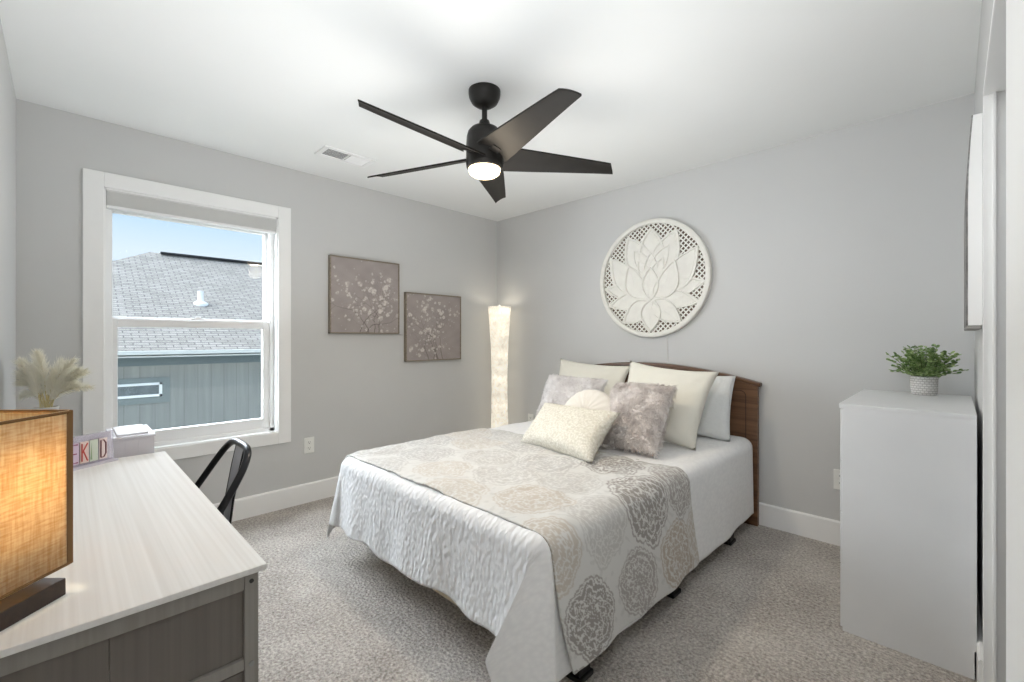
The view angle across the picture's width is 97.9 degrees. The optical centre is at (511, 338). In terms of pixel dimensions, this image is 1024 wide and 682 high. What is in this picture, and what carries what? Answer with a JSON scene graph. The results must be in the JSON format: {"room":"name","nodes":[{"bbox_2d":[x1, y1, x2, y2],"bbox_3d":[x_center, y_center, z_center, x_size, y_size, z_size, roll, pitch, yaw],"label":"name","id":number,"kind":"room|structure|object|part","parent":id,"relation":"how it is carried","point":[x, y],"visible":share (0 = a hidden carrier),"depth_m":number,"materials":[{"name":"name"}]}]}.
{"room":"bedroom","nodes":[
{"label":"bedroom","id":0,"kind":"room"},
{"bbox_2d":[0,19,15,409],"bbox_3d":[-1.063,-0.005,0.712,4.300,2.440,0.150,0,0,45],"label":"wall","id":1,"kind":"structure","parent":0,"point":[7,93],"depth_m":1.89,"materials":[{"name":"paint"}]},
{"bbox_2d":[16,99,496,503],"bbox_3d":[-1.452,-0.005,3.479,0.150,2.440,3.530,0,0,45],"label":"wall","id":2,"kind":"structure","parent":0,"point":[351,393],"depth_m":3.30,"materials":[{"name":"paint"}]},
{"bbox_2d":[83,168,290,459],"bbox_3d":[-2.030,-0.095,2.884,0.167,1.680,1.081,0,0,45],"label":"window","id":3,"kind":"structure","parent":2,"relation":"in","point":[100,329],"depth_m":2.79,"materials":[{"name":"white plastic"}]},
{"bbox_3d":[-2.064,-0.443,2.919,0.040,0.745,0.859,0,0,45],"label":"sash","id":4,"kind":"part","parent":3,"relation":"part of","materials":[{"name":"white plastic"}]},
{"bbox_3d":[-2.048,-0.093,2.903,0.095,1.500,0.893,0,0,45],"label":"frame","id":5,"kind":"part","parent":3,"relation":"part of","materials":[{"name":"white plastic"}]},
{"bbox_3d":[-2.035,0.264,2.891,0.040,0.759,0.859,0,0,45],"label":"sash","id":6,"kind":"part","parent":3,"relation":"part of","materials":[{"name":"white plastic"}]},
{"bbox_2d":[106,190,275,233],"bbox_3d":[-1.994,-0.791,2.852,0.036,0.103,0.890,0,0,45],"label":"window blind","id":7,"kind":"object","parent":3,"relation":"attached to","point":[115,200],"visible":1,"depth_m":2.79,"materials":[{"name":"fabric"}]},
{"bbox_3d":[-1.995,-0.749,2.851,0.031,0.017,0.888,0,0,45],"label":"rail","id":8,"kind":"part","parent":7,"relation":"part of","materials":[{"name":"white plastic"}]},
{"bbox_2d":[213,476,338,521],"bbox_3d":[-1.341,1.144,3.474,0.015,0.142,3.380,0,0,45],"label":"baseboard","id":9,"kind":"structure","parent":2,"relation":"attached to","point":[262,503],"depth_m":3.17,"materials":[{"name":"white wood"}]},
{"bbox_2d":[304,437,313,453],"bbox_3d":[-1.506,0.794,3.312,0.008,0.117,0.072,0,0,45],"label":"wall outlet","id":10,"kind":"object","parent":2,"relation":"attached to","point":[309,441],"visible":1,"depth_m":3.31,"materials":[{"name":"plastic"}]},
{"bbox_2d":[328,255,399,333],"bbox_3d":[-1.186,-0.337,3.616,0.034,0.600,0.600,0,0,45],"label":"framed print","id":11,"kind":"object","parent":2,"relation":"attached to","point":[364,294],"visible":1,"depth_m":3.58,"materials":[{"name":"paper"}]},
{"bbox_2d":[404,292,460,361],"bbox_3d":[-0.716,-0.100,4.090,0.034,0.605,0.610,0,0,45],"label":"framed print","id":12,"kind":"object","parent":2,"relation":"attached to","point":[432,322],"visible":1,"depth_m":4.06,"materials":[{"name":"paper"}]},
{"bbox_2d":[0,0,981,220],"bbox_3d":[0.127,-1.285,2.018,4.450,0.120,3.680,0,0,45],"label":"ceiling","id":13,"kind":"structure","parent":0,"point":[666,87],"depth_m":2.04,"materials":[{"name":"paint"}]},
{"bbox_2d":[314,145,375,167],"bbox_3d":[-1.121,-1.221,3.010,0.180,0.008,0.350,0,0,45],"label":"ceiling vent","id":14,"kind":"object","parent":13,"relation":"in","point":[326,151],"visible":1,"depth_m":3.00,"materials":[{"name":"white plastic"}]},
{"bbox_2d":[358,82,612,202],"bbox_3d":[-0.150,-1.012,2.162,1.332,0.427,1.312,0,0,45],"label":"ceiling fan","id":15,"kind":"object","parent":13,"relation":"hanging from","point":[491,151],"visible":1,"depth_m":2.14,"materials":[{"name":"black metal"}]},
{"bbox_3d":[-0.491,-0.897,2.363,0.634,0.068,0.154,0,0,23],"label":"fan blade","id":16,"kind":"part","parent":15,"relation":"part of","materials":[{"name":"black wood"}]},
{"bbox_3d":[-0.391,-0.897,1.920,0.154,0.068,0.634,0,0,41],"label":"fan blade","id":17,"kind":"part","parent":15,"relation":"part of","materials":[{"name":"black wood"}]},
{"bbox_3d":[-0.136,-0.820,2.210,0.158,0.043,0.158,0,0,45],"label":"light globe","id":18,"kind":"part","parent":15,"relation":"part of","materials":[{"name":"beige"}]},
{"bbox_3d":[-0.101,-0.897,2.595,0.154,0.068,0.634,0,0,5],"label":"fan blade","id":19,"kind":"part","parent":15,"relation":"part of","materials":[{"name":"black wood"}]},
{"bbox_3d":[0.061,-0.897,1.878,0.154,0.068,0.634,0,0,-31],"label":"fan blade","id":20,"kind":"part","parent":15,"relation":"part of","materials":[{"name":"black wood"}]},
{"bbox_3d":[0.241,-0.897,2.295,0.634,0.068,0.154,0,0,-13],"label":"fan blade","id":21,"kind":"part","parent":15,"relation":"part of","materials":[{"name":"black wood"}]},
{"bbox_2d":[231,496,976,681],"bbox_3d":[0.127,1.275,2.018,4.450,0.120,3.680,0,0,45],"label":"floor","id":22,"kind":"structure","parent":0,"point":[764,606],"depth_m":1.89,"materials":[{"name":"carpet"}]},
{"bbox_2d":[0,451,266,681],"bbox_3d":[-1.102,0.835,1.193,1.273,0.760,0.441,0,0,45],"label":"desk","id":23,"kind":"object","parent":22,"relation":"on","point":[161,586],"visible":0.84,"depth_m":0.86,"materials":[{"name":"white wood"}]},
{"bbox_2d":[0,409,72,631],"bbox_3d":[-0.863,0.292,0.732,0.142,0.326,0.154,0,0,0],"label":"table lamp","id":24,"kind":"object","parent":23,"relation":"on","point":[36,445],"visible":1,"depth_m":0.74,"materials":[{"name":"fabric"}]},
{"bbox_3d":[-0.738,0.569,0.696,0.012,0.136,0.160,0,0,45],"label":"panel","id":25,"kind":"part","parent":23,"relation":"part of","materials":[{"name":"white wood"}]},
{"bbox_2d":[73,431,117,470],"bbox_3d":[-1.512,0.399,1.575,0.040,0.113,0.196,0,0,13],"label":"letter board","id":26,"kind":"object","parent":23,"relation":"on","point":[90,450],"visible":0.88,"depth_m":1.60,"materials":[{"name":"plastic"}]},
{"bbox_3d":[-0.667,0.484,0.766,0.026,0.034,0.359,0,0,45],"label":"rail","id":27,"kind":"part","parent":23,"relation":"part of","materials":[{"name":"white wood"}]},
{"bbox_2d":[106,424,155,457],"bbox_3d":[-1.578,0.424,1.841,0.266,0.098,0.136,0,0,45],"label":"storage box","id":28,"kind":"object","parent":23,"relation":"on","point":[129,440],"visible":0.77,"depth_m":1.76,"materials":[{"name":"white plastic"}]},
{"bbox_3d":[-1.578,0.384,1.841,0.266,0.018,0.136,0,0,45],"label":"lid","id":29,"kind":"part","parent":28,"relation":"part of","materials":[{"name":"white plastic"}]},
{"bbox_3d":[-0.611,0.569,0.824,0.012,0.136,0.199,0,0,45],"label":"panel","id":30,"kind":"part","parent":23,"relation":"part of","materials":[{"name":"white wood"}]},
{"bbox_3d":[-0.667,0.648,0.766,0.026,0.022,0.359,0,0,45],"label":"rail","id":31,"kind":"part","parent":23,"relation":"part of","materials":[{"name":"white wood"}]},
{"bbox_3d":[-0.667,0.871,0.767,0.012,0.409,0.359,0,0,45],"label":"panel","id":32,"kind":"part","parent":23,"relation":"part of","materials":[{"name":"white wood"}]},
{"bbox_3d":[-0.537,0.841,0.908,0.045,0.748,0.025,0,0,45],"label":"leg","id":33,"kind":"part","parent":23,"relation":"part of","materials":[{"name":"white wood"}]},
{"bbox_2d":[195,438,251,523],"bbox_3d":[-1.187,0.804,1.546,0.434,0.827,0.462,0,0,45],"label":"desk chair","id":34,"kind":"object","parent":22,"relation":"on","point":[242,454],"visible":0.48,"depth_m":1.66,"materials":[{"name":"black metal"}]},
{"bbox_2d":[488,305,510,427],"bbox_3d":[-0.124,0.441,4.430,0.210,1.548,0.210,0,0,45],"label":"floor lamp","id":35,"kind":"object","parent":22,"relation":"on","point":[499,316],"visible":0.76,"depth_m":4.37,"materials":[{"name":"paper"}]},
{"bbox_2d":[431,362,761,681],"bbox_3d":[0.314,0.701,2.699,1.590,1.029,2.119,0,0,45],"label":"bed","id":36,"kind":"object","parent":22,"relation":"on","point":[744,410],"visible":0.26,"depth_m":2.90,"materials":[{"name":"brown wood"}]},
{"bbox_2d":[327,420,753,681],"bbox_3d":[0.250,0.886,2.629,1.584,0.491,2.195,0,0,45],"label":"coverlet","id":37,"kind":"object","parent":36,"relation":"on","point":[498,572],"visible":0.46,"depth_m":1.79,"materials":[{"name":"white fabric"}]},
{"bbox_2d":[345,428,699,673],"bbox_3d":[-0.008,0.866,2.357,1.590,0.490,1.136,0,0,45],"label":"bedspread","id":38,"kind":"object","parent":37,"relation":"on","point":[618,531],"visible":0.88,"depth_m":1.86,"materials":[{"name":"beige fabric"}]},
{"bbox_2d":[521,403,620,463],"bbox_3d":[0.305,0.527,2.581,0.316,0.240,0.674,0,0,-40],"label":"throw pillow","id":39,"kind":"object","parent":38,"relation":"on","point":[578,432],"visible":0.98,"depth_m":2.46,"materials":[{"name":"beige fabric"}]},
{"bbox_2d":[535,374,607,415],"bbox_3d":[0.393,0.464,3.173,0.519,0.395,0.327,0,0,42],"label":"throw pillow","id":40,"kind":"object","parent":37,"relation":"on","point":[558,389],"visible":0.43,"depth_m":3.18,"materials":[{"name":"grey fur"}]},
{"bbox_2d":[565,390,611,410],"bbox_3d":[0.466,0.480,2.745,0.361,0.315,0.229,0,0,45],"label":"throw pillow","id":41,"kind":"object","parent":37,"relation":"on","point":[590,399],"visible":0.25,"depth_m":2.74,"materials":[{"name":"fabric"}]},
{"bbox_2d":[559,358,629,394],"bbox_3d":[0.597,0.403,3.579,0.702,0.455,0.237,0,0,45],"label":"bed pillow","id":42,"kind":"object","parent":37,"relation":"on","point":[613,374],"visible":0.27,"depth_m":3.52,"materials":[{"name":"beige fabric"}]},
{"bbox_2d":[600,381,677,458],"bbox_3d":[0.716,0.466,2.603,0.453,0.403,0.374,0,0,45],"label":"throw pillow","id":43,"kind":"object","parent":37,"relation":"on","point":[640,426],"visible":0.85,"depth_m":2.51,"materials":[{"name":"beige fur"}]},
{"bbox_2d":[627,361,718,449],"bbox_3d":[0.949,0.400,2.820,0.617,0.485,0.295,0,0,45],"label":"bed pillow","id":44,"kind":"object","parent":37,"relation":"on","point":[693,387],"visible":0.53,"depth_m":2.67,"materials":[{"name":"beige fabric"}]},
{"bbox_2d":[697,376,735,441],"bbox_3d":[1.172,0.442,3.046,0.665,0.397,0.230,0,0,45],"label":"bed pillow","id":45,"kind":"object","parent":37,"relation":"on","point":[715,418],"visible":0.26,"depth_m":2.84,"materials":[{"name":"white fabric"}]},
{"bbox_3d":[0.242,1.150,1.608,0.072,0.130,0.084,0,0,45],"label":"leg","id":46,"kind":"part","parent":36,"relation":"part of","materials":[{"name":"black plastic"}]},
{"bbox_3d":[0.756,1.150,2.126,0.072,0.130,0.084,0,0,45],"label":"leg","id":47,"kind":"part","parent":36,"relation":"part of","materials":[{"name":"black plastic"}]},
{"bbox_3d":[1.040,0.249,3.431,1.590,0.126,0.056,0,0,45],"label":"rail","id":48,"kind":"part","parent":36,"relation":"part of","materials":[{"name":"brown wood"}]},
{"bbox_3d":[1.042,0.712,3.436,1.560,1.007,0.034,0,0,45],"label":"headboard","id":49,"kind":"part","parent":36,"relation":"part of","materials":[{"name":"brown wood"}]},
{"bbox_3d":[1.284,1.150,2.659,0.072,0.130,0.084,0,0,45],"label":"leg","id":50,"kind":"part","parent":36,"relation":"part of","materials":[{"name":"black plastic"}]},
{"bbox_2d":[839,389,976,679],"bbox_3d":[1.763,0.744,1.979,0.399,0.943,0.732,0,0,45],"label":"dresser","id":51,"kind":"object","parent":22,"relation":"on","point":[908,463],"visible":0.99,"depth_m":1.71,"materials":[{"name":"white wood"}]},
{"bbox_3d":[1.627,0.402,2.114,0.008,0.211,0.726,0,0,45],"label":"drawer","id":52,"kind":"part","parent":51,"relation":"part of","materials":[{"name":"white wood"}]},
{"bbox_3d":[1.627,0.616,2.114,0.008,0.211,0.726,0,0,45],"label":"drawer","id":53,"kind":"part","parent":51,"relation":"part of","materials":[{"name":"white wood"}]},
{"bbox_3d":[1.627,0.829,2.114,0.008,0.211,0.726,0,0,45],"label":"drawer","id":54,"kind":"part","parent":51,"relation":"part of","materials":[{"name":"white wood"}]},
{"bbox_3d":[1.627,1.068,2.114,0.008,0.261,0.726,0,0,45],"label":"drawer","id":55,"kind":"part","parent":51,"relation":"part of","materials":[{"name":"white wood"}]},
{"bbox_2d":[885,344,968,395],"bbox_3d":[1.982,0.149,2.137,0.294,0.246,0.252,0,0,45],"label":"potted plant","id":56,"kind":"object","parent":51,"relation":"on","point":[924,375],"visible":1,"depth_m":2.11,"materials":[{"name":"green plant"}]},
{"bbox_3d":[1.984,0.227,2.147,0.102,0.090,0.102,0,0,45],"label":"plant pot","id":57,"kind":"part","parent":56,"relation":"part of","materials":[{"name":"white ceramic"}]},
{"bbox_3d":[-1.754,0.844,1.822,0.515,0.742,0.417,0,0,45],"label":"side table","id":58,"kind":"object","parent":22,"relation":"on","visible":0},
{"bbox_2d":[8,348,95,408],"bbox_3d":[-1.863,0.254,1.796,0.415,0.438,0.155,0,0,3],"label":"pampas vase","id":59,"kind":"object","parent":58,"relation":"on","point":[32,376],"visible":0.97,"depth_m":1.78,"materials":[{"name":"ceramic"}]},
{"bbox_2d":[497,94,973,520],"bbox_3d":[1.370,-0.005,3.271,4.450,2.440,0.150,0,0,45],"label":"wall","id":60,"kind":"structure","parent":0,"point":[834,252],"depth_m":2.77,"materials":[{"name":"paint"}]},
{"bbox_2d":[528,414,533,420],"bbox_3d":[0.182,0.795,4.338,0.072,0.117,0.008,0,0,45],"label":"wall outlet","id":61,"kind":"object","parent":60,"relation":"attached to","point":[530,416],"visible":0.49,"depth_m":4.33,"materials":[{"name":"plastic"}]},
{"bbox_2d":[600,218,711,363],"bbox_3d":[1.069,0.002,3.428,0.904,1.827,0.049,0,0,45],"label":"wall medallion","id":62,"kind":"object","parent":60,"relation":"attached to","point":[656,276],"visible":1,"depth_m":3.39,"materials":[{"name":"white wood"}]},
{"bbox_2d":[759,502,839,545],"bbox_3d":[1.079,1.144,3.444,3.462,0.142,0.015,0,0,45],"label":"baseboard","id":63,"kind":"structure","parent":60,"relation":"attached to","point":[823,529],"depth_m":2.74,"materials":[{"name":"white wood"}]},
{"bbox_2d":[834,469,839,489],"bbox_3d":[1.925,0.830,2.609,0.072,0.117,0.008,0,0,45],"label":"wall outlet","id":64,"kind":"object","parent":60,"relation":"attached to","point":[836,471],"visible":0.42,"depth_m":2.62,"materials":[{"name":"plastic"}]},
{"bbox_2d":[974,0,993,639],"bbox_3d":[1.163,-0.005,0.990,0.115,2.440,3.380,0,0,45],"label":"wall","id":65,"kind":"structure","parent":0,"point":[987,5],"depth_m":1.71,"materials":[{"name":"paint"}]},
{"bbox_2d":[964,113,981,330],"bbox_3d":[1.865,-0.419,1.808,0.040,0.772,0.576,0,0,45],"label":"print","id":66,"kind":"object","parent":65,"relation":"attached to","point":[973,192],"visible":1,"depth_m":1.61},
{"bbox_2d":[975,587,982,681],"bbox_3d":[1.931,1.144,1.856,0.015,0.142,1.040,0,0,45],"label":"baseboard","id":67,"kind":"structure","parent":65,"relation":"attached to","point":[979,655],"depth_m":1.56,"materials":[{"name":"white wood"}]},
{"bbox_2d":[983,0,1005,681],"bbox_3d":[0.906,0.200,0.731,0.123,2.030,1.990,0,0,45],"label":"trim","id":68,"kind":"structure","parent":65,"relation":"attached to","point":[994,89],"depth_m":1.44,"materials":[{"name":"white wood"}]},
{"bbox_2d":[1006,0,1023,681],"bbox_3d":[0.612,0.205,0.484,0.036,1.996,1.185,0,0,45],"label":"door","id":69,"kind":"structure","parent":65,"relation":"in","point":[1014,9],"depth_m":0.78,"materials":[{"name":"white wood"}]},
{"label":"outside","id":70,"kind":"structure","parent":0,"visible":0},
{"bbox_3d":[-5.971,4.165,9.040,13.600,0.100,26.000,0,0,45],"label":"ground","id":71,"kind":"structure","parent":70,"visible":0},
{"bbox_2d":[112,252,262,429],"bbox_3d":[-4.081,1.225,11.350,6.670,5.780,14.660,0,0,45],"label":"house","id":72,"kind":"structure","parent":71,"relation":"on","point":[168,377],"depth_m":6.82,"materials":[{"name":"grey"}]},
{"bbox_2d":[160,252,262,264],"bbox_3d":[-5.811,-1.646,9.628,0.200,0.038,2.840,0,0,45],"label":"vent","id":73,"kind":"object","parent":72,"relation":"attached to","point":[169,254],"depth_m":9.11,"materials":[{"name":"black metal"}]}
]}

